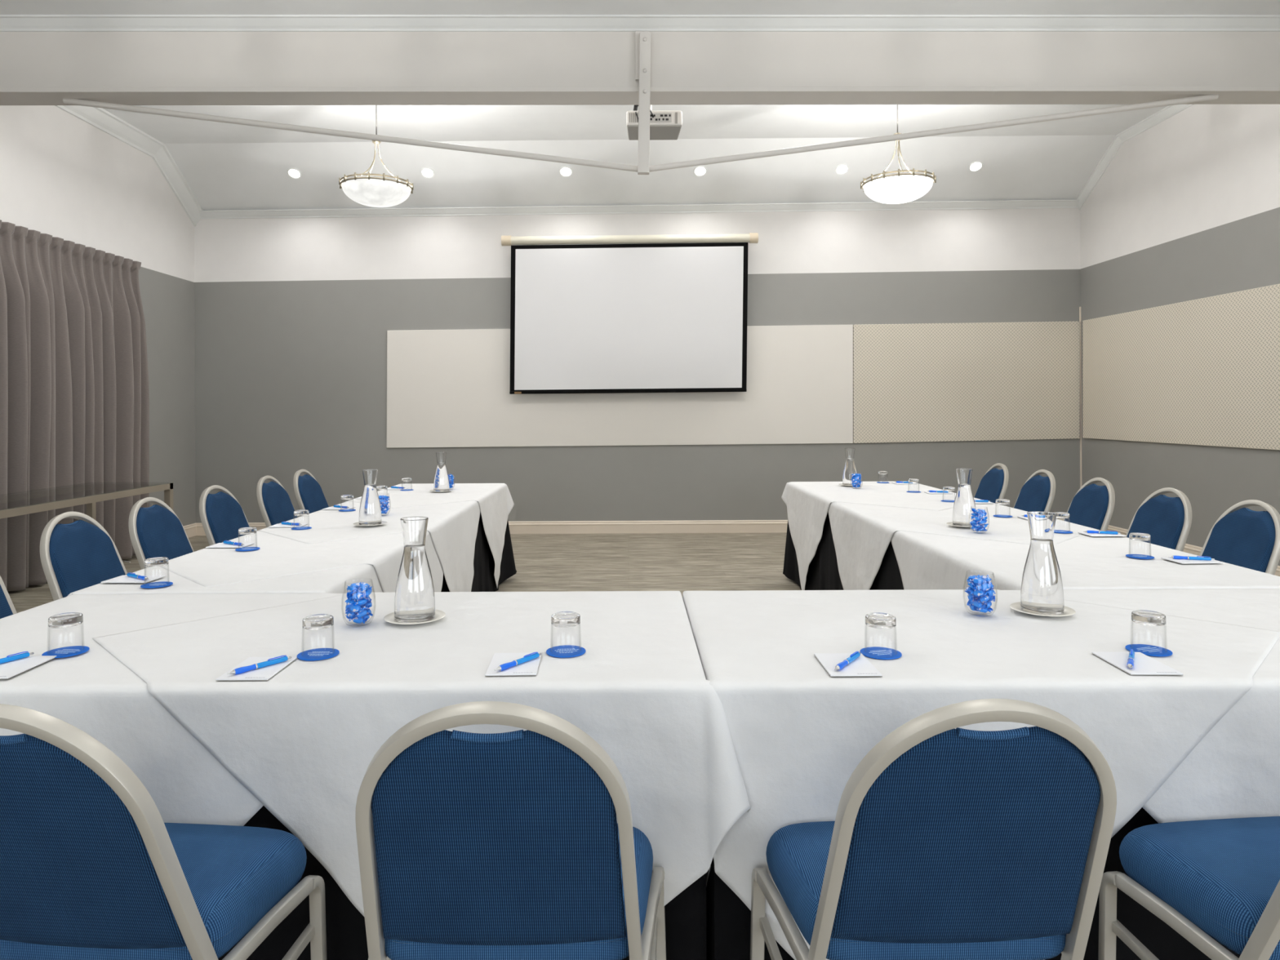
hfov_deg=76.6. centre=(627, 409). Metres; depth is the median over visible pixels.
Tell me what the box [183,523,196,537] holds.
baseboard
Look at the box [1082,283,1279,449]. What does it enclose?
patterned pinboard
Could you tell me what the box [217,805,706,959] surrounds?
table skirt
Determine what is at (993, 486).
banquet chair
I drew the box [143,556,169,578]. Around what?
water glass
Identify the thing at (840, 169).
recessed light
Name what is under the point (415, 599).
carafe
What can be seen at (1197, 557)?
ballpoint pen
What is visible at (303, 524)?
notepad
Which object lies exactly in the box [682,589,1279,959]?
tablecloth
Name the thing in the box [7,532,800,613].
floor
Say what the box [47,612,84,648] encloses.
water glass
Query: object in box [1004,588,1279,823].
tablecloth
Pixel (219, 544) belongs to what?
notepad
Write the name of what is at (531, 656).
ballpoint pen
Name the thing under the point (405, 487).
notepad
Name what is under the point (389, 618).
saucer
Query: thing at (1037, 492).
banquet chair
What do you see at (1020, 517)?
notepad
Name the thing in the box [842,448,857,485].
carafe
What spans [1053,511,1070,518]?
water glass
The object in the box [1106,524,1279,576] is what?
baseboard
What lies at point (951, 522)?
saucer
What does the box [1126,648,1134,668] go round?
ballpoint pen
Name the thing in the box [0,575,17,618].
banquet chair
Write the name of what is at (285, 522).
ballpoint pen
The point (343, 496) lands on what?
water glass
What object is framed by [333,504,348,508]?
ballpoint pen
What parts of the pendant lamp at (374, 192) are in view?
arm, cord, lamp shade, arm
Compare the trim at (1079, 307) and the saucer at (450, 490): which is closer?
the saucer at (450, 490)
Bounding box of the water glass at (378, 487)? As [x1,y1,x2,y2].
[376,485,387,489]
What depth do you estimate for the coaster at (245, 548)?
3.24 m
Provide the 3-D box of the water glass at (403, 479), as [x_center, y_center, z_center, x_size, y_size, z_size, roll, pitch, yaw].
[-1.534,0.515,5.622,0.071,0.082,0.071,0,0,-1]
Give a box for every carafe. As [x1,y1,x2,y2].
[359,469,382,524]
[394,516,435,622]
[433,452,449,491]
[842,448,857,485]
[952,468,977,526]
[1020,511,1064,615]
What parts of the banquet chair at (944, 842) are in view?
leg, rail, seat, backrest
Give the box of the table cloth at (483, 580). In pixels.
[471,511,516,591]
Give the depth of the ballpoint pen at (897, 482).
5.92 m
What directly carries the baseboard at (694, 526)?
attached to the wall at (293, 317)
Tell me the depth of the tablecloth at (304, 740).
1.63 m
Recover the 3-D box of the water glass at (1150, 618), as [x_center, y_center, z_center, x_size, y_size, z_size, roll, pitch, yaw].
[1.178,0.501,1.833,0.071,0.082,0.071,0,0,0]
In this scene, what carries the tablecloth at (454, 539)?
on the table cloth at (483, 580)
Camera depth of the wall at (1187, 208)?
6.88 m
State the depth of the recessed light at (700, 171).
8.07 m
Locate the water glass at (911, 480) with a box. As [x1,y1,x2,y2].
[907,478,919,486]
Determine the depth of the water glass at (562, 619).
1.82 m
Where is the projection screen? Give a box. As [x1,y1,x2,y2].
[501,232,758,394]
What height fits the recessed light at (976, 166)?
0.080 m
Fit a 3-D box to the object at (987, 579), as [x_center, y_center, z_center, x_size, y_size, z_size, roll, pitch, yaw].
[0.954,0.452,2.147,0.014,0.024,0.040,0,0,19]
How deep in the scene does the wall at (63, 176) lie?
7.47 m
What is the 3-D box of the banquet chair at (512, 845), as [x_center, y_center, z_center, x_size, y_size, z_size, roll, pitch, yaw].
[-0.199,0.856,1.380,0.556,0.881,0.494,0,0,0]
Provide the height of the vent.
0.058 m
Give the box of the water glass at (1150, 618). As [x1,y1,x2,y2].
[1130,609,1167,650]
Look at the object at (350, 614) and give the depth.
2.07 m
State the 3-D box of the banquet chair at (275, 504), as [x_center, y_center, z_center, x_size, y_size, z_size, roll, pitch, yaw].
[-2.108,0.866,5.240,0.494,0.881,0.556,0,0,0]
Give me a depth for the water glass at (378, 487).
5.02 m
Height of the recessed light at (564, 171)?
0.080 m
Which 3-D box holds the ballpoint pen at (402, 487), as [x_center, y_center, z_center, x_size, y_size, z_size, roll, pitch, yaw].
[-1.620,0.548,5.707,0.141,0.015,0.013,0,0,27]
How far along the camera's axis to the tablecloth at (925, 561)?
2.95 m
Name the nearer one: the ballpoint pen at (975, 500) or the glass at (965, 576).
the glass at (965, 576)
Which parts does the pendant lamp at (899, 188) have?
arm, cord, lamp shade, arm, arm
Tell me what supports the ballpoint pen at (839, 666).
on the notepad at (860, 666)
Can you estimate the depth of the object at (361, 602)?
2.07 m
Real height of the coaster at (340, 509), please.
0.002 m
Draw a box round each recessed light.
[286,168,302,178]
[420,167,434,178]
[559,165,573,177]
[693,165,706,176]
[835,164,848,174]
[968,160,983,172]
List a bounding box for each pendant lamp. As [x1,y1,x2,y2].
[338,105,413,207]
[860,104,936,204]
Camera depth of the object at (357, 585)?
2.10 m
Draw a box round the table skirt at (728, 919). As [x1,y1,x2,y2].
[706,807,1239,959]
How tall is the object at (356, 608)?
0.025 m
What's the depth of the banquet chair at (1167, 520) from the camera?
4.10 m
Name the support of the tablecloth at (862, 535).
on the table cloth at (823, 573)
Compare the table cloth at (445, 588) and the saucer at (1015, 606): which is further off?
the table cloth at (445, 588)
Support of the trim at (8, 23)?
attached to the wall at (1187, 208)
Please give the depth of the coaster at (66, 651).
1.86 m
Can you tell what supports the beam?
attached to the wall at (1187, 208)
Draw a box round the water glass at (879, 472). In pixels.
[878,471,887,474]
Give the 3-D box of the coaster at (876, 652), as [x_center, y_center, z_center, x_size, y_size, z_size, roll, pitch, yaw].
[0.569,0.547,1.821,0.090,0.002,0.090,0,0,-13]
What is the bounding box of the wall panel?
[386,324,853,448]
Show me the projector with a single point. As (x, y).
(664, 124)
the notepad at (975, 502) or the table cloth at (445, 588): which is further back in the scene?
the notepad at (975, 502)
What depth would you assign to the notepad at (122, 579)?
2.64 m
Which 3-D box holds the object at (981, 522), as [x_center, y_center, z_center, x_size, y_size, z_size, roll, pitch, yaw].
[1.556,0.494,3.560,0.040,0.016,0.018,0,0,-19]
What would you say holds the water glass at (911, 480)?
on the coaster
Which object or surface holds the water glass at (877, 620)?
on the coaster at (876, 652)
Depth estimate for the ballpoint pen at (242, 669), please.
1.72 m
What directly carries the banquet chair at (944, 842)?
on the floor
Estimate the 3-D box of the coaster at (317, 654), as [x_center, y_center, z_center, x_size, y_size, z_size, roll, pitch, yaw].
[-0.701,0.553,1.834,0.090,0.002,0.090,0,0,-1]
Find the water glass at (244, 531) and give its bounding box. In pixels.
[238,527,257,546]
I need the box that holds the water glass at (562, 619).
[550,611,581,649]
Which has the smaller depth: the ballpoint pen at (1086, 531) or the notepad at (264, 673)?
the notepad at (264, 673)
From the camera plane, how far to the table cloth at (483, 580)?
5.39 m
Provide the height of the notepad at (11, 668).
0.004 m
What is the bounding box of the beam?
[0,31,1279,105]
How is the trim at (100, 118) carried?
attached to the wall at (63, 176)
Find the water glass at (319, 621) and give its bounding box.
[301,613,334,654]
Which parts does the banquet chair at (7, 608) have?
backrest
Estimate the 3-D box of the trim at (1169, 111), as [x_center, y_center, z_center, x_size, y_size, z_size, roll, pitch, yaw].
[4.708,-2.362,6.569,0.068,0.532,3.861,0,0,0]
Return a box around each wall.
[0,105,195,526]
[194,208,1080,523]
[1080,104,1279,565]
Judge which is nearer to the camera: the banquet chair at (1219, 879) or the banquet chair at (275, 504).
the banquet chair at (1219, 879)
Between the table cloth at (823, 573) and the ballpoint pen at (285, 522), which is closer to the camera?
the ballpoint pen at (285, 522)
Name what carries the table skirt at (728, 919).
on the trestle table
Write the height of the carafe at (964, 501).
0.264 m
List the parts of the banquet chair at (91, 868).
backrest, frame, seat, rail, leg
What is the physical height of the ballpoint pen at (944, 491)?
0.015 m
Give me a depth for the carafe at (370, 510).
3.87 m
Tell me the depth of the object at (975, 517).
3.56 m
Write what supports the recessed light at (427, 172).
in the ceiling
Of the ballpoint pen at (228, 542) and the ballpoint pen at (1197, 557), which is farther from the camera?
the ballpoint pen at (228, 542)
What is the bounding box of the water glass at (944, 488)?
[942,486,955,491]
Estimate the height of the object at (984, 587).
0.025 m
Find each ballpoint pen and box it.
[0,651,34,663]
[126,572,148,580]
[222,540,244,546]
[226,655,291,674]
[280,521,302,525]
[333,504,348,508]
[390,486,404,488]
[494,651,541,671]
[834,651,861,670]
[894,480,913,483]
[926,490,950,493]
[973,499,990,502]
[1084,530,1120,534]
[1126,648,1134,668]
[1168,555,1214,560]
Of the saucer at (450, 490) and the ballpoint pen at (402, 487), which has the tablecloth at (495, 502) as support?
the saucer at (450, 490)
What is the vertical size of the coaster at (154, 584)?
0.002 m
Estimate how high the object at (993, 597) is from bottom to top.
0.023 m
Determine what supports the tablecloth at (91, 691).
on the table skirt at (686, 913)
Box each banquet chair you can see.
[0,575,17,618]
[0,703,326,959]
[40,511,127,600]
[128,497,194,569]
[199,484,249,545]
[256,475,297,527]
[293,469,328,513]
[355,701,666,959]
[750,698,1116,959]
[973,462,1008,502]
[1013,469,1055,511]
[1063,477,1115,531]
[1097,816,1279,959]
[1124,487,1191,551]
[1199,499,1279,574]
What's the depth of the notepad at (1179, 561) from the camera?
2.87 m
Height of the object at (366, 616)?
0.020 m
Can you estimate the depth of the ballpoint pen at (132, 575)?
2.66 m
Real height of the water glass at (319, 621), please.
0.082 m
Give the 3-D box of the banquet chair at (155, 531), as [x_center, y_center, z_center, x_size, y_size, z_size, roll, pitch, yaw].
[-2.108,0.866,3.939,0.494,0.881,0.556,0,0,-1]
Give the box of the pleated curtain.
[0,219,149,591]
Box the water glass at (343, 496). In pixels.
[340,494,354,508]
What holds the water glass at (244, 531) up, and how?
on the coaster at (245, 548)
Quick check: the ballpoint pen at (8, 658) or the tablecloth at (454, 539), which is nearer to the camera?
the ballpoint pen at (8, 658)
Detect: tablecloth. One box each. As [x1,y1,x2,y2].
[0,593,346,826]
[66,564,383,596]
[92,591,751,915]
[160,517,445,592]
[257,500,480,591]
[345,483,514,587]
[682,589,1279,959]
[781,480,982,590]
[827,502,1099,590]
[890,529,1279,590]
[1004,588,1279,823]
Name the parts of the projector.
port panel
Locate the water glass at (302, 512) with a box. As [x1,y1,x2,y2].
[293,509,309,515]
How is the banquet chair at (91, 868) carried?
on the floor
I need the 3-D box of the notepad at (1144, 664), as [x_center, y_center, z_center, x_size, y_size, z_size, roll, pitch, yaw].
[1.089,0.543,1.738,0.106,0.004,0.148,0,0,2]
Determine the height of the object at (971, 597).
0.024 m
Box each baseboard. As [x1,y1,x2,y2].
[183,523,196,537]
[195,518,1064,535]
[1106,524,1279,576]
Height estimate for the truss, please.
0.774 m
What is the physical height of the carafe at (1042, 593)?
0.264 m
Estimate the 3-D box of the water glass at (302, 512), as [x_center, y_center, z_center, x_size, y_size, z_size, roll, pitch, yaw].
[-1.536,0.515,3.812,0.071,0.082,0.071,0,0,-4]
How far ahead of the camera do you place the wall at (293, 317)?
8.50 m
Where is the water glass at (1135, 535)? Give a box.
[1128,532,1151,555]
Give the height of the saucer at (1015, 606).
0.012 m
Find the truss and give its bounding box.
[62,31,1218,174]
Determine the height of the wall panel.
1.265 m
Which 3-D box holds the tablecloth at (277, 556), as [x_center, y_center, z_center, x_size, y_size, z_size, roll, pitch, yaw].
[-1.340,0.896,3.620,0.882,0.671,2.128,0,0,0]
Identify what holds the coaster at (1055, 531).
on the tablecloth at (862, 535)
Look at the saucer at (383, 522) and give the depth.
3.86 m
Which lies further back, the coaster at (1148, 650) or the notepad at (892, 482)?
the notepad at (892, 482)
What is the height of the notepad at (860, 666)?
0.004 m
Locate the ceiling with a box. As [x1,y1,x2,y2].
[0,0,1279,210]
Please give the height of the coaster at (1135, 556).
0.002 m
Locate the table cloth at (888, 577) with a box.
[869,541,903,590]
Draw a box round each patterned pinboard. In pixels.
[853,320,1079,443]
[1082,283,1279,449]
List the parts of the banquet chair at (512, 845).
backrest, seat, rail, leg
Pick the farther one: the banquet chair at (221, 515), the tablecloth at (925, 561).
the banquet chair at (221, 515)
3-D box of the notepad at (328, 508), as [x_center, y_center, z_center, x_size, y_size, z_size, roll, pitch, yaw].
[-1.632,0.557,4.577,0.148,0.004,0.106,0,0,2]
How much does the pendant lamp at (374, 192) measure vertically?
1.005 m
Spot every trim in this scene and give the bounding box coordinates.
[0,14,1279,31]
[54,105,203,226]
[199,199,1079,218]
[1075,104,1193,209]
[1079,306,1081,488]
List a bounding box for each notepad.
[0,655,56,679]
[101,575,165,582]
[205,542,254,547]
[215,657,297,680]
[268,523,307,527]
[322,506,355,509]
[386,487,408,489]
[484,652,542,675]
[813,653,882,676]
[892,482,917,484]
[924,491,952,493]
[974,502,994,503]
[1017,515,1057,519]
[1078,532,1126,536]
[1091,651,1182,675]
[1160,557,1222,564]
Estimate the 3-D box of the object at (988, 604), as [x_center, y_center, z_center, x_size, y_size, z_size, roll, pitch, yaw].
[0.952,0.516,2.141,0.015,0.018,0.039,0,0,35]
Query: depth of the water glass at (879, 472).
5.99 m
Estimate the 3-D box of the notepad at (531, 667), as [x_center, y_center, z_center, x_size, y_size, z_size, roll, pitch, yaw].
[-0.245,0.550,1.754,0.106,0.004,0.148,0,0,-2]
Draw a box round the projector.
[626,104,682,140]
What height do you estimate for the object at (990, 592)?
0.019 m
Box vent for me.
[629,112,638,122]
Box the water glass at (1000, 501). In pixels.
[995,498,1009,504]
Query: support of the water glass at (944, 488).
on the coaster
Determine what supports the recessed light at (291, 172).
in the ceiling
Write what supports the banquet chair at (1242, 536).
on the floor
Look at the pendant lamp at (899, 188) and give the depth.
6.05 m
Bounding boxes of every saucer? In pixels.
[353,520,386,526]
[383,608,445,624]
[430,488,453,492]
[946,521,971,527]
[1009,601,1075,616]
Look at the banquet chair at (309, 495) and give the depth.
5.74 m
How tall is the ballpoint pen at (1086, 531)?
0.015 m
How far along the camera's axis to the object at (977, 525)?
3.56 m
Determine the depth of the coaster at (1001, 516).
4.10 m
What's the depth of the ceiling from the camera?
7.76 m
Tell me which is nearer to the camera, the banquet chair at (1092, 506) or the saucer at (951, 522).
the saucer at (951, 522)
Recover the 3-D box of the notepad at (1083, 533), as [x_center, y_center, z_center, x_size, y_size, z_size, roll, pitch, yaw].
[2.050,0.538,3.504,0.148,0.004,0.106,0,0,0]
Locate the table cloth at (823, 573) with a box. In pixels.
[782,512,843,590]
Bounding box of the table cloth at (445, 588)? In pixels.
[440,573,449,591]
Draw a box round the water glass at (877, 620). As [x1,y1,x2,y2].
[864,612,897,646]
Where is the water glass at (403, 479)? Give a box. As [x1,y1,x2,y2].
[401,477,412,483]
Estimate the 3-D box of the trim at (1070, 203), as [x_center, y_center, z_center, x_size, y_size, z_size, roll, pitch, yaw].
[0.097,-2.094,8.466,9.294,0.142,0.068,0,0,0]
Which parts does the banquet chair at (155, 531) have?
backrest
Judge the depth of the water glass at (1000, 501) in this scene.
4.09 m
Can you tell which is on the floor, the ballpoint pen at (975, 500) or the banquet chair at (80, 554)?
the banquet chair at (80, 554)
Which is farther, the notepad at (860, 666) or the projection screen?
the projection screen
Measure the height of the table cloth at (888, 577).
0.724 m
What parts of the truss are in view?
tie rod, backing plate, post, tie rod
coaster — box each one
[41,645,89,657]
[140,581,173,587]
[235,546,260,551]
[291,526,311,529]
[297,648,339,660]
[338,509,355,511]
[546,644,585,657]
[859,646,902,659]
[993,515,1012,517]
[1053,529,1072,533]
[1125,554,1154,559]
[1125,644,1172,656]
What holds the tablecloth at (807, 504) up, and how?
on the table cloth at (823, 573)
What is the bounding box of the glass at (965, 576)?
[963,576,996,617]
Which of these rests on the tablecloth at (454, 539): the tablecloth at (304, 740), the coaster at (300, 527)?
the coaster at (300, 527)
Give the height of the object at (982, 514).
0.024 m

